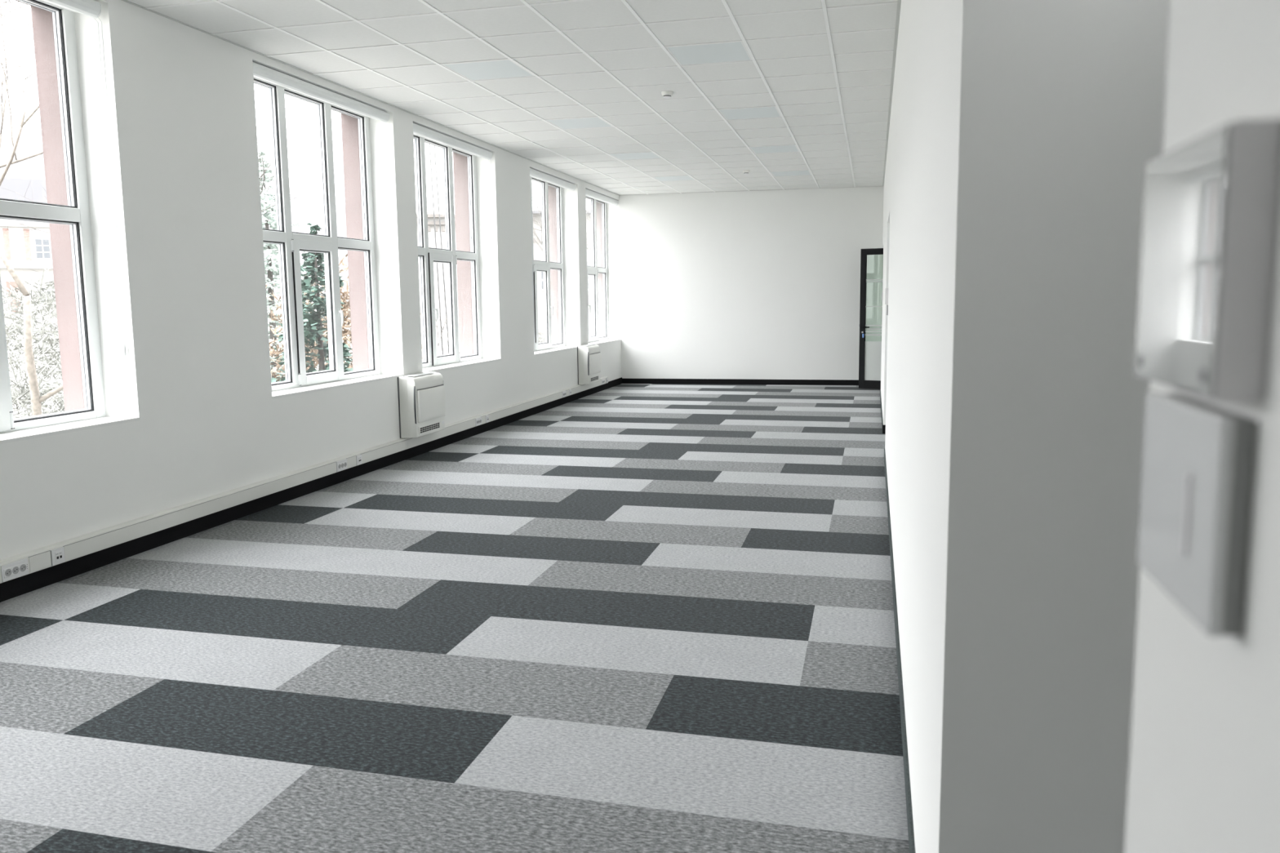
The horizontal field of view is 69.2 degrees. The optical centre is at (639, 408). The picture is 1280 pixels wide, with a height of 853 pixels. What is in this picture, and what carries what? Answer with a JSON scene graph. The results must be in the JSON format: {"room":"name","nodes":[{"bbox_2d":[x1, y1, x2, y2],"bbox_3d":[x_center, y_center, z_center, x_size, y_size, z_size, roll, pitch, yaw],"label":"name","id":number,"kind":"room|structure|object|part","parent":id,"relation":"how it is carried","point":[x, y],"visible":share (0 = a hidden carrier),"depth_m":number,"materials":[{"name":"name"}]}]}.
{"room":"empty office room","nodes":[
{"label":"empty office room","id":0,"kind":"room"},
{"bbox_2d":[0,0,621,559],"bbox_3d":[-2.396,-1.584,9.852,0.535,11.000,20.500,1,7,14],"label":"wall","id":1,"kind":"structure","parent":0,"point":[195,371],"depth_m":6.43,"materials":[{"name":"plaster"},{"name":"white paint"}]},
{"bbox_2d":[0,0,139,444],"bbox_3d":[-3.703,-1.067,4.762,0.592,2.585,2.090,1,7,14],"label":"window","id":2,"kind":"structure","parent":1,"relation":"in","point":[76,214],"depth_m":5.62,"materials":[{"name":"white plastic"}]},
{"bbox_3d":[-3.670,-0.451,4.853,0.074,1.235,0.667,1,7,14],"label":"sash","id":3,"kind":"part","parent":2,"relation":"part of","materials":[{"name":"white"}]},
{"bbox_3d":[-3.557,0.186,4.884,0.322,0.020,2.068,1,7,14],"label":"sill","id":4,"kind":"part","parent":2,"relation":"part of","materials":[{"name":"white paint"}]},
{"bbox_2d":[41,0,103,51],"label":"roller blind","id":5,"kind":"object","parent":1,"relation":"attached to","point":[91,8],"depth_m":5.42,"materials":[{"name":"white"}]},
{"bbox_2d":[0,376,608,583],"bbox_3d":[-2.560,0.469,8.129,0.056,0.108,16.380,1,7,14],"label":"cable trunking","id":6,"kind":"object","parent":1,"relation":"attached to","point":[38,559],"visible":0.98,"depth_m":6.63,"materials":[{"name":"white plastic"}]},
{"bbox_2d":[0,558,28,582],"bbox_3d":[-3.330,0.863,4.947,0.011,0.086,0.155,1,7,14],"label":"power outlet","id":7,"kind":"object","parent":6,"relation":"attached to","point":[11,571],"visible":1,"depth_m":4.94,"materials":[{"name":"white plastic"}]},
{"bbox_2d":[4,568,11,576],"bbox_3d":[-3.337,0.870,4.902,0.001,0.039,0.039,1,7,14],"label":"socket","id":8,"kind":"object","parent":7,"relation":"attached to","point":[7,571],"depth_m":4.90,"materials":[{"name":"white plastic"}]},
{"bbox_2d":[12,566,18,573],"bbox_3d":[-3.326,0.865,4.945,0.001,0.039,0.039,1,7,14],"label":"socket","id":9,"kind":"object","parent":7,"relation":"attached to","point":[15,569],"depth_m":4.94,"materials":[{"name":"white plastic"}]},
{"bbox_2d":[19,564,26,571],"bbox_3d":[-3.316,0.859,4.987,0.001,0.039,0.039,1,7,14],"label":"socket","id":10,"kind":"object","parent":7,"relation":"attached to","point":[22,566],"depth_m":4.99,"materials":[{"name":"white plastic"}]},
{"bbox_2d":[50,546,65,565],"bbox_3d":[-3.265,0.832,5.208,0.010,0.086,0.083,1,7,14],"label":"outlet","id":11,"kind":"object","parent":6,"relation":"attached to","point":[58,554],"visible":1,"depth_m":5.20,"materials":[{"name":"white plastic"}]},
{"bbox_2d":[336,458,347,471],"bbox_3d":[-2.564,0.493,7.989,0.011,0.086,0.155,1,7,14],"label":"power outlet","id":12,"kind":"object","parent":6,"relation":"attached to","point":[342,464],"visible":1,"depth_m":7.98,"materials":[{"name":"white plastic"}]},
{"bbox_2d":[356,454,362,465],"bbox_3d":[-2.497,0.460,8.258,0.010,0.086,0.083,1,7,14],"label":"outlet","id":13,"kind":"object","parent":6,"relation":"attached to","point":[359,461],"visible":1,"depth_m":8.25,"materials":[{"name":"white plastic"}]},
{"bbox_2d":[475,417,481,426],"bbox_3d":[-1.869,0.156,10.754,0.011,0.086,0.155,1,7,14],"label":"power outlet","id":14,"kind":"object","parent":6,"relation":"attached to","point":[478,420],"visible":1,"depth_m":10.74,"materials":[{"name":"white plastic"}]},
{"bbox_2d":[485,414,488,422],"bbox_3d":[-1.807,0.126,10.999,0.010,0.086,0.083,1,7,14],"label":"outlet","id":15,"kind":"object","parent":6,"relation":"attached to","point":[487,415],"visible":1,"depth_m":10.99,"materials":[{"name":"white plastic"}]},
{"bbox_2d":[562,391,566,397],"bbox_3d":[-1.119,-0.207,13.730,0.011,0.086,0.155,1,7,14],"label":"power outlet","id":16,"kind":"object","parent":6,"relation":"attached to","point":[564,393],"visible":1,"depth_m":13.72,"materials":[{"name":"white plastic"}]},
{"bbox_2d":[0,377,622,602],"bbox_3d":[-2.451,0.516,8.661,0.012,0.112,17.485,1,7,14],"label":"baseboard","id":17,"kind":"structure","parent":1,"relation":"attached to","point":[9,589],"depth_m":6.67,"materials":[{"name":"black plastic"}]},
{"bbox_2d":[253,76,404,399],"bbox_3d":[-2.876,-1.457,8.047,0.592,2.585,2.090,1,7,14],"label":"window","id":18,"kind":"structure","parent":1,"relation":"in","point":[290,243],"depth_m":8.21,"materials":[{"name":"white plastic"}]},
{"bbox_3d":[-2.843,-0.841,8.138,0.074,1.235,0.667,1,7,14],"label":"sash","id":19,"kind":"part","parent":18,"relation":"part of","materials":[{"name":"white plastic"}]},
{"bbox_2d":[253,62,389,122],"bbox_3d":[-2.682,-2.646,7.848,0.129,0.097,2.020,1,7,14],"label":"roller blind","id":20,"kind":"object","parent":18,"relation":"attached to","point":[261,72],"visible":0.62,"depth_m":7.68,"materials":[{"name":"white"}]},
{"bbox_3d":[-2.730,-0.204,8.169,0.322,0.020,2.068,1,7,14],"label":"sill","id":21,"kind":"part","parent":18,"relation":"part of","materials":[{"name":"white paint"}]},
{"bbox_3d":[-2.711,-0.826,8.406,0.054,0.167,0.030,1,7,14],"label":"handle","id":22,"kind":"part","parent":18,"relation":"part of","materials":[{"name":"white plastic"}]},
{"bbox_2d":[122,0,619,195],"bbox_3d":[-2.481,-2.812,8.270,0.022,0.021,17.500,1,7,14],"label":"trim","id":23,"kind":"structure","parent":1,"relation":"attached to","point":[126,1],"depth_m":7.61,"materials":[{"name":"grey paint"}]},
{"bbox_2d":[397,371,445,438],"bbox_3d":[-2.168,-0.042,9.308,0.227,0.610,0.614,1,7,14],"label":"wall heater","id":24,"kind":"object","parent":1,"relation":"attached to","point":[421,396],"visible":1,"depth_m":9.07,"materials":[{"name":"white plastic"}]},
{"bbox_3d":[-2.272,-0.039,9.334,0.012,0.598,0.614,1,7,14],"label":"plate","id":25,"kind":"part","parent":24,"relation":"part of","materials":[{"name":"grey"}]},
{"bbox_2d":[420,422,439,433],"bbox_3d":[-2.099,0.196,9.266,0.008,0.051,0.417,1,7,14],"label":"grille","id":26,"kind":"object","parent":24,"relation":"attached to","point":[425,428],"depth_m":9.26,"materials":[{"name":"white"}]},
{"bbox_3d":[-2.098,0.194,9.278,0.010,0.076,0.470,1,7,14],"label":"grille frame","id":27,"kind":"part","parent":24,"relation":"part of","materials":[{"name":"white plastic"}]},
{"bbox_3d":[-2.076,-0.047,9.284,0.037,0.315,0.566,1,7,14],"label":"panel","id":28,"kind":"part","parent":24,"relation":"part of","materials":[{"name":"white plastic"}]},
{"bbox_2d":[413,133,501,372],"bbox_3d":[-2.277,-1.739,10.427,0.592,2.585,2.090,1,7,14],"label":"window","id":29,"kind":"structure","parent":1,"relation":"in","point":[427,255],"depth_m":10.62,"materials":[{"name":"white plastic"}]},
{"bbox_3d":[-2.252,-1.040,10.230,0.054,0.167,0.030,1,7,14],"label":"handle","id":30,"kind":"part","parent":29,"relation":"part of","materials":[{"name":"white plastic"}]},
{"bbox_3d":[-2.244,-1.123,10.518,0.074,1.235,0.667,1,7,14],"label":"sash","id":31,"kind":"part","parent":29,"relation":"part of","materials":[{"name":"white plastic"}]},
{"bbox_2d":[413,123,496,333],"bbox_3d":[-2.069,-1.889,10.365,0.129,2.193,2.048,1,7,14],"label":"roller blind","id":32,"kind":"object","parent":29,"relation":"attached to","point":[418,130],"visible":0.79,"depth_m":10.22,"materials":[{"name":"white"}]},
{"bbox_3d":[-1.803,-1.998,11.326,0.031,2.037,0.034,1,7,14],"label":"pull chain","id":33,"kind":"part","parent":32,"relation":"part of","materials":[{"name":"white plastic"}]},
{"bbox_3d":[-2.131,-0.486,10.549,0.322,0.020,2.068,1,7,14],"label":"sill","id":34,"kind":"part","parent":29,"relation":"part of","materials":[{"name":"white paint"}]},
{"bbox_2d":[529,176,577,355],"bbox_3d":[-1.489,-2.101,13.559,0.592,2.585,2.090,1,7,14],"label":"window","id":35,"kind":"structure","parent":1,"relation":"in","point":[544,265],"depth_m":13.86,"materials":[{"name":"white plastic"}]},
{"bbox_3d":[-1.456,-1.485,13.650,0.074,1.235,0.667,1,7,14],"label":"sash","id":36,"kind":"part","parent":35,"relation":"part of","materials":[{"name":"white plastic"}]},
{"bbox_3d":[-1.324,-1.470,13.918,0.054,0.167,0.030,1,7,14],"label":"handle","id":37,"kind":"part","parent":35,"relation":"part of","materials":[{"name":"white plastic"}]},
{"bbox_2d":[529,168,575,191],"bbox_3d":[-1.296,-3.290,13.360,0.129,0.097,2.020,1,7,14],"label":"roller blind","id":38,"kind":"object","parent":35,"relation":"attached to","point":[534,173],"visible":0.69,"depth_m":13.28,"materials":[{"name":"white"}]},
{"bbox_3d":[-1.343,-0.848,13.681,0.322,0.020,2.068,1,7,14],"label":"sill","id":39,"kind":"part","parent":35,"relation":"part of","materials":[{"name":"white paint"}]},
{"bbox_2d":[577,343,601,384],"bbox_3d":[-0.792,-0.705,14.774,0.227,0.610,0.614,1,7,14],"label":"air conditioner","id":40,"kind":"object","parent":1,"relation":"attached to","point":[588,356],"visible":1,"depth_m":14.51,"materials":[{"name":"white plastic"}]},
{"bbox_3d":[-0.896,-0.703,14.800,0.012,0.598,0.614,1,7,14],"label":"plate","id":41,"kind":"part","parent":40,"relation":"part of","materials":[{"name":"grey"}]},
{"bbox_3d":[-0.700,-0.711,14.750,0.037,0.315,0.566,1,7,14],"label":"panel","id":42,"kind":"part","parent":40,"relation":"part of","materials":[{"name":"white plastic"}]},
{"bbox_2d":[586,195,621,344],"bbox_3d":[-0.886,-2.391,15.957,0.592,2.585,2.090,1,7,14],"label":"window","id":43,"kind":"structure","parent":1,"relation":"in","point":[593,270],"depth_m":16.30,"materials":[{"name":"white plastic"}]},
{"bbox_3d":[-0.853,-1.774,16.048,0.074,1.235,0.667,1,7,14],"label":"sash","id":44,"kind":"part","parent":43,"relation":"part of","materials":[{"name":"white plastic"}]},
{"bbox_3d":[-0.877,-2.411,15.953,0.070,2.543,2.090,1,7,14],"label":"frame","id":45,"kind":"part","parent":43,"relation":"part of","materials":[{"name":"white plastic"}]},
{"bbox_2d":[585,188,618,205],"bbox_3d":[-0.692,-3.579,15.758,0.129,0.097,2.020,1,7,14],"label":"roller blind","id":46,"kind":"object","parent":43,"relation":"attached to","point":[589,193],"visible":0.74,"depth_m":15.70,"materials":[{"name":"white"}]},
{"bbox_3d":[-0.743,-1.136,16.067,0.322,0.020,2.043,1,7,14],"label":"sill","id":47,"kind":"part","parent":43,"relation":"part of","materials":[{"name":"white paint"}]},
{"bbox_2d":[0,383,909,852],"bbox_3d":[0.073,0.599,8.199,5.175,0.001,17.800,1,7,14],"label":"floor","id":48,"kind":"structure","parent":0,"point":[622,618],"depth_m":4.09,"materials":[{"name":"grey carpet"}]},
{"bbox_2d":[128,0,897,195],"bbox_3d":[-0.160,-2.793,7.695,5.405,0.066,18.286,1,7,14],"label":"ceiling","id":49,"kind":"structure","parent":0,"point":[825,66],"depth_m":7.59,"materials":[{"name":"tile"}]},
{"bbox_2d":[441,59,534,80],"bbox_3d":[-1.213,-2.736,7.493,0.573,0.017,0.573,1,7,14],"label":"recessed light","id":50,"kind":"object","parent":49,"relation":"in","point":[504,68],"visible":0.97,"depth_m":7.49,"materials":[{"name":"white plastic"}]},
{"bbox_2d":[546,116,612,129],"bbox_3d":[-0.632,-3.017,9.805,0.573,0.017,0.573,1,7,14],"label":"recessed light","id":51,"kind":"object","parent":49,"relation":"in","point":[585,122],"visible":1,"depth_m":9.81,"materials":[{"name":"white plastic"}]},
{"bbox_2d":[610,151,662,159],"bbox_3d":[-0.050,-3.299,12.116,0.573,0.017,0.573,1,7,14],"label":"recessed light","id":52,"kind":"object","parent":49,"relation":"in","point":[649,155],"visible":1,"depth_m":12.13,"materials":[{"name":"white plastic"}]},
{"bbox_2d":[661,90,673,97],"bbox_3d":[0.245,-2.822,8.355,0.108,0.053,0.108,1,7,14],"label":"smoke detector","id":53,"kind":"object","parent":49,"relation":"attached to","point":[666,94],"visible":1,"depth_m":8.32,"materials":[{"name":"white plastic"}]},
{"bbox_2d":[653,175,694,181],"bbox_3d":[0.532,-3.580,14.427,0.573,0.017,0.573,1,7,14],"label":"recessed light","id":54,"kind":"object","parent":49,"relation":"in","point":[680,177],"visible":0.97,"depth_m":14.44,"materials":[{"name":"white plastic"}]},
{"bbox_2d":[665,41,751,65],"bbox_3d":[0.533,-2.703,7.058,0.573,0.017,0.573,1,7,14],"label":"recessed light","id":55,"kind":"object","parent":49,"relation":"in","point":[734,51],"visible":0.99,"depth_m":7.05,"materials":[{"name":"white plastic"}]},
{"bbox_2d":[742,169,749,173],"bbox_3d":[1.558,-3.463,13.619,0.108,0.053,0.108,1,7,14],"label":"smoke detector","id":56,"kind":"object","parent":49,"relation":"attached to","point":[744,171],"visible":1,"depth_m":13.58,"materials":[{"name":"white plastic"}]},
{"bbox_2d":[718,106,781,119],"bbox_3d":[1.115,-2.985,9.369,0.573,0.017,0.573,1,7,14],"label":"recessed light","id":57,"kind":"object","parent":49,"relation":"in","point":[762,112],"visible":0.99,"depth_m":9.37,"materials":[{"name":"white plastic"}]},
{"bbox_2d":[749,144,799,153],"bbox_3d":[1.696,-3.267,11.681,0.573,0.017,0.573,1,7,14],"label":"recessed light","id":58,"kind":"object","parent":49,"relation":"in","point":[780,148],"visible":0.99,"depth_m":11.68,"materials":[{"name":"white plastic"}]},
{"bbox_2d":[770,170,811,176],"bbox_3d":[2.278,-3.548,13.992,0.573,0.017,0.573,1,7,14],"label":"recessed light","id":59,"kind":"object","parent":49,"relation":"in","point":[793,172],"visible":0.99,"depth_m":14.01,"materials":[{"name":"white plastic"}]},
{"bbox_2d":[606,186,884,380],"bbox_3d":[2.067,-2.373,16.488,5.525,3.900,0.470,1,7,14],"label":"wall","id":60,"kind":"structure","parent":0,"point":[759,284],"depth_m":16.43,"materials":[{"name":"white paint"}]},
{"bbox_2d":[622,378,858,385],"bbox_3d":[1.923,-0.470,16.605,4.597,0.095,0.013,1,7,12],"label":"baseboard","id":61,"kind":"structure","parent":60,"relation":"attached to","point":[685,381],"depth_m":16.62,"materials":[{"name":"black plastic"}]},
{"bbox_2d":[623,186,877,195],"bbox_3d":[1.878,-3.805,16.203,4.610,0.021,0.023,1,7,12],"label":"trim","id":62,"kind":"structure","parent":60,"relation":"attached to","point":[866,186],"depth_m":16.23,"materials":[{"name":"grey"}]},
{"bbox_2d":[880,0,1279,852],"bbox_3d":[2.259,-1.290,7.367,0.500,3.900,17.900,1,7,14],"label":"wall","id":63,"kind":"structure","parent":0,"point":[1057,699],"depth_m":1.57,"materials":[{"name":"white paint"}]},
{"bbox_2d":[882,424,885,433],"bbox_3d":[3.003,0.245,10.483,0.509,0.100,0.010,1,7,14],"label":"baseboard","id":64,"kind":"structure","parent":63,"relation":"in","point":[883,425],"depth_m":10.54,"materials":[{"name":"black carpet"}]},
{"bbox_2d":[884,288,888,304],"bbox_3d":[2.331,-1.057,8.763,0.026,0.150,0.100,1,7,14],"label":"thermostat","id":65,"kind":"object","parent":63,"relation":"attached to","point":[886,289],"visible":0.94,"depth_m":8.71,"materials":[{"name":"white plastic"}]},
{"bbox_2d":[882,0,901,186],"bbox_3d":[1.989,-2.741,7.258,0.022,0.021,17.700,1,7,14],"label":"trim","id":66,"kind":"structure","parent":63,"relation":"attached to","point":[899,2],"depth_m":7.69,"materials":[{"name":"grey paint"}]},
{"bbox_2d":[880,389,915,852],"bbox_3d":[2.027,0.601,7.630,0.009,0.088,17.650,1,7,14],"label":"baseboard","id":67,"kind":"structure","parent":63,"relation":"attached to","point":[905,757],"depth_m":3.46,"materials":[{"name":"black plastic"}]},
{"bbox_2d":[1137,390,1257,636],"bbox_3d":[0.228,0.039,0.387,0.013,0.083,0.098,1,7,14],"label":"light switch","id":68,"kind":"object","parent":63,"relation":"attached to","point":[1199,457],"visible":1,"depth_m":0.36,"materials":[{"name":"grey plastic"}]},
{"bbox_2d":[1134,117,1279,401],"bbox_3d":[0.224,-0.057,0.373,0.018,0.098,0.102,1,7,14],"label":"thermostat","id":69,"kind":"object","parent":63,"relation":"attached to","point":[1209,230],"visible":1,"depth_m":0.33,"materials":[{"name":"white plastic"}]},
{"bbox_3d":[0.217,-0.057,0.375,0.002,0.096,0.100,1,7,14],"label":"glass","id":70,"kind":"part","parent":69,"relation":"part of","materials":[{"name":"grey"}]},
{"bbox_3d":[4.456,-1.449,15.013,0.062,2.361,1.228,1,7,14],"label":"door","id":71,"kind":"structure","parent":63,"relation":"in","visible":0},
{"bbox_2d":[858,248,883,388],"bbox_3d":[4.069,-1.465,15.274,0.946,2.315,0.100,3,8,28],"label":"door","id":72,"kind":"structure","parent":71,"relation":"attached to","point":[869,352],"depth_m":15.46,"materials":[{"name":"black metal"}]},
{"label":"outside","id":73,"kind":"structure","parent":0,"visible":0},
{"bbox_2d":[5,310,459,418],"bbox_3d":[-131.880,-19.192,172.430,330.000,7.990,340.000,1,7,14],"label":"ground","id":74,"kind":"structure","parent":73,"point":[444,338],"depth_m":54.64,"materials":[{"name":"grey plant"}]},
{"bbox_2d":[0,0,43,186],"bbox_3d":[-8.704,-1.846,11.438,6.199,9.113,4.620,-3,7,-20],"label":"bare tree","id":75,"kind":"object","parent":74,"relation":"on","point":[11,161],"visible":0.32,"depth_m":11.07,"materials":[{"name":"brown plant"}]},
{"bbox_2d":[0,177,56,331],"bbox_3d":[-55.879,-11.504,81.254,14.100,16.000,10.300,-5,8,-32],"label":"house","id":76,"kind":"structure","parent":74,"relation":"on","point":[24,252],"depth_m":78.26,"materials":[{"name":"grey paint"}]},
{"bbox_3d":[-53.043,-13.736,77.737,0.420,2.600,0.070,-5,8,-32],"label":"brick panel","id":77,"kind":"part","parent":76,"relation":"part of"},
{"bbox_3d":[-52.876,-9.327,78.339,0.900,2.700,0.070,-5,8,-32],"label":"brick panel","id":78,"kind":"part","parent":76,"relation":"part of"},
{"bbox_3d":[-51.824,-13.842,78.516,0.420,2.600,0.070,-5,8,-32],"label":"brick panel","id":79,"kind":"part","parent":76,"relation":"part of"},
{"bbox_3d":[-50.898,-13.592,79.084,0.990,1.590,0.020,-5,8,-32],"label":"pane","id":80,"kind":"part","parent":76,"relation":"part of","materials":[{"name":"grey glass"}]},
{"bbox_2d":[1,262,62,386],"bbox_3d":[-21.502,-3.036,35.142,7.454,5.451,7.498,1,7,14],"label":"brushwood","id":81,"kind":"object","parent":74,"relation":"on","point":[16,330],"visible":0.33,"depth_m":33.51,"materials":[{"name":"grey plant"}]},
{"bbox_2d":[7,337,65,418],"bbox_3d":[-14.196,-0.137,20.849,6.720,3.646,7.137,1,7,14],"label":"brushwood","id":82,"kind":"object","parent":74,"relation":"on","point":[24,392],"visible":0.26,"depth_m":20.34,"materials":[{"name":"grey plant"}]},
{"bbox_2d":[0,0,343,416],"bbox_3d":[-10.806,-3.973,16.902,12.044,11.917,7.150,-3,7,-19],"label":"bare tree","id":83,"kind":"object","parent":74,"relation":"on","point":[36,400],"visible":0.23,"depth_m":17.13,"materials":[{"name":"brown plant"}]},
{"bbox_2d":[257,151,327,382],"bbox_3d":[-12.584,-4.183,31.238,5.210,8.731,5.269,0,7,1],"label":"pine tree","id":84,"kind":"object","parent":74,"relation":"on","point":[272,268],"visible":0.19,"depth_m":31.02,"materials":[{"name":"plant"}]},
{"bbox_2d":[271,222,352,382],"bbox_3d":[-5.491,-0.505,16.095,2.285,5.351,2.174,2,7,23],"label":"spruce tree","id":85,"kind":"object","parent":74,"relation":"on","point":[313,319],"visible":0.25,"depth_m":15.88,"materials":[{"name":"green plant"}]},
{"bbox_2d":[266,253,422,381],"bbox_3d":[-7.391,-1.363,22.761,4.574,4.822,2.558,1,7,14],"label":"hedge","id":86,"kind":"object","parent":74,"relation":"on","point":[347,322],"visible":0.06,"depth_m":22.41,"materials":[{"name":"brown plant"}]},
{"bbox_2d":[428,143,443,355],"bbox_3d":[-6.358,-5.117,28.900,0.309,10.401,0.041,-2,7,-8],"label":"cable","id":87,"kind":"object","parent":74,"relation":"on","point":[428,144],"visible":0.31,"depth_m":28.86,"materials":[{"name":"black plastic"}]},
{"bbox_2d":[416,213,458,334],"bbox_3d":[-15.060,-9.742,78.928,16.800,12.150,12.950,-2,7,-12],"label":"house","id":88,"kind":"structure","parent":74,"relation":"on","point":[430,216],"depth_m":72.54,"materials":[{"name":"grey paint"}]},
{"bbox_3d":[-15.122,-15.377,78.258,16.800,0.800,12.950,-2,7,-12],"label":"cornice","id":89,"kind":"part","parent":88,"relation":"part of","materials":[{"name":"grey stone"}]},
{"bbox_2d":[420,275,458,355],"bbox_3d":[-4.997,-1.753,24.989,3.272,5.021,3.862,-7,9,-41],"label":"bare tree","id":90,"kind":"object","parent":74,"relation":"on","point":[437,275],"visible":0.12,"depth_m":25.51,"materials":[{"name":"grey plant"}]},
{"bbox_2d":[433,145,449,354],"bbox_3d":[-6.203,-5.129,28.984,0.398,10.401,0.041,-2,7,-9],"label":"cable","id":91,"kind":"object","parent":74,"relation":"on","point":[433,145],"visible":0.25,"depth_m":28.94,"materials":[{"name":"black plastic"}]},
{"bbox_2d":[445,324,544,351],"bbox_3d":[-5.186,-2.177,36.715,5.087,3.159,5.949,1,7,14],"label":"brushwood","id":92,"kind":"object","parent":74,"relation":"on","point":[540,339],"visible":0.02,"depth_m":36.55,"materials":[{"name":"grey plant"}]},
{"bbox_2d":[532,210,592,342],"bbox_3d":[-4.135,-5.882,53.983,10.600,10.140,9.700,-1,7,-5],"label":"house","id":93,"kind":"structure","parent":74,"relation":"on","point":[538,253],"depth_m":49.29,"materials":[{"name":"grey paint"}]},
{"bbox_3d":[-4.818,-7.048,49.212,0.840,1.440,0.020,-1,7,-5],"label":"pane","id":94,"kind":"part","parent":93,"relation":"part of","materials":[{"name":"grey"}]},
{"bbox_3d":[-2.628,-7.097,49.417,0.840,1.440,0.020,-1,7,-5],"label":"pane","id":95,"kind":"part","parent":93,"relation":"part of","materials":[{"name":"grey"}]},
{"bbox_2d":[532,182,592,308],"bbox_3d":[-2.691,-4.464,32.587,6.992,8.367,3.981,3,8,31],"label":"bare tree","id":96,"kind":"object","parent":74,"relation":"on","point":[537,206],"visible":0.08,"depth_m":32.84,"materials":[{"name":"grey plant"}]},
{"bbox_2d":[532,193,592,312],"bbox_3d":[-1.097,-4.287,31.058,5.183,8.358,6.472,-5,8,-30],"label":"bare tree","id":97,"kind":"object","parent":74,"relation":"on","point":[588,249],"visible":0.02,"depth_m":31.48,"materials":[{"name":"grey plant"}]},
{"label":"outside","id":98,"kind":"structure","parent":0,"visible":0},
{"bbox_2d":[0,134,349,310],"bbox_3d":[-136.557,-38.140,151.726,326.923,46.014,342.300,1,7,14],"label":"building","id":99,"kind":"structure","parent":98,"point":[309,211],"depth_m":181.21,"materials":[{"name":"white"}]}
]}

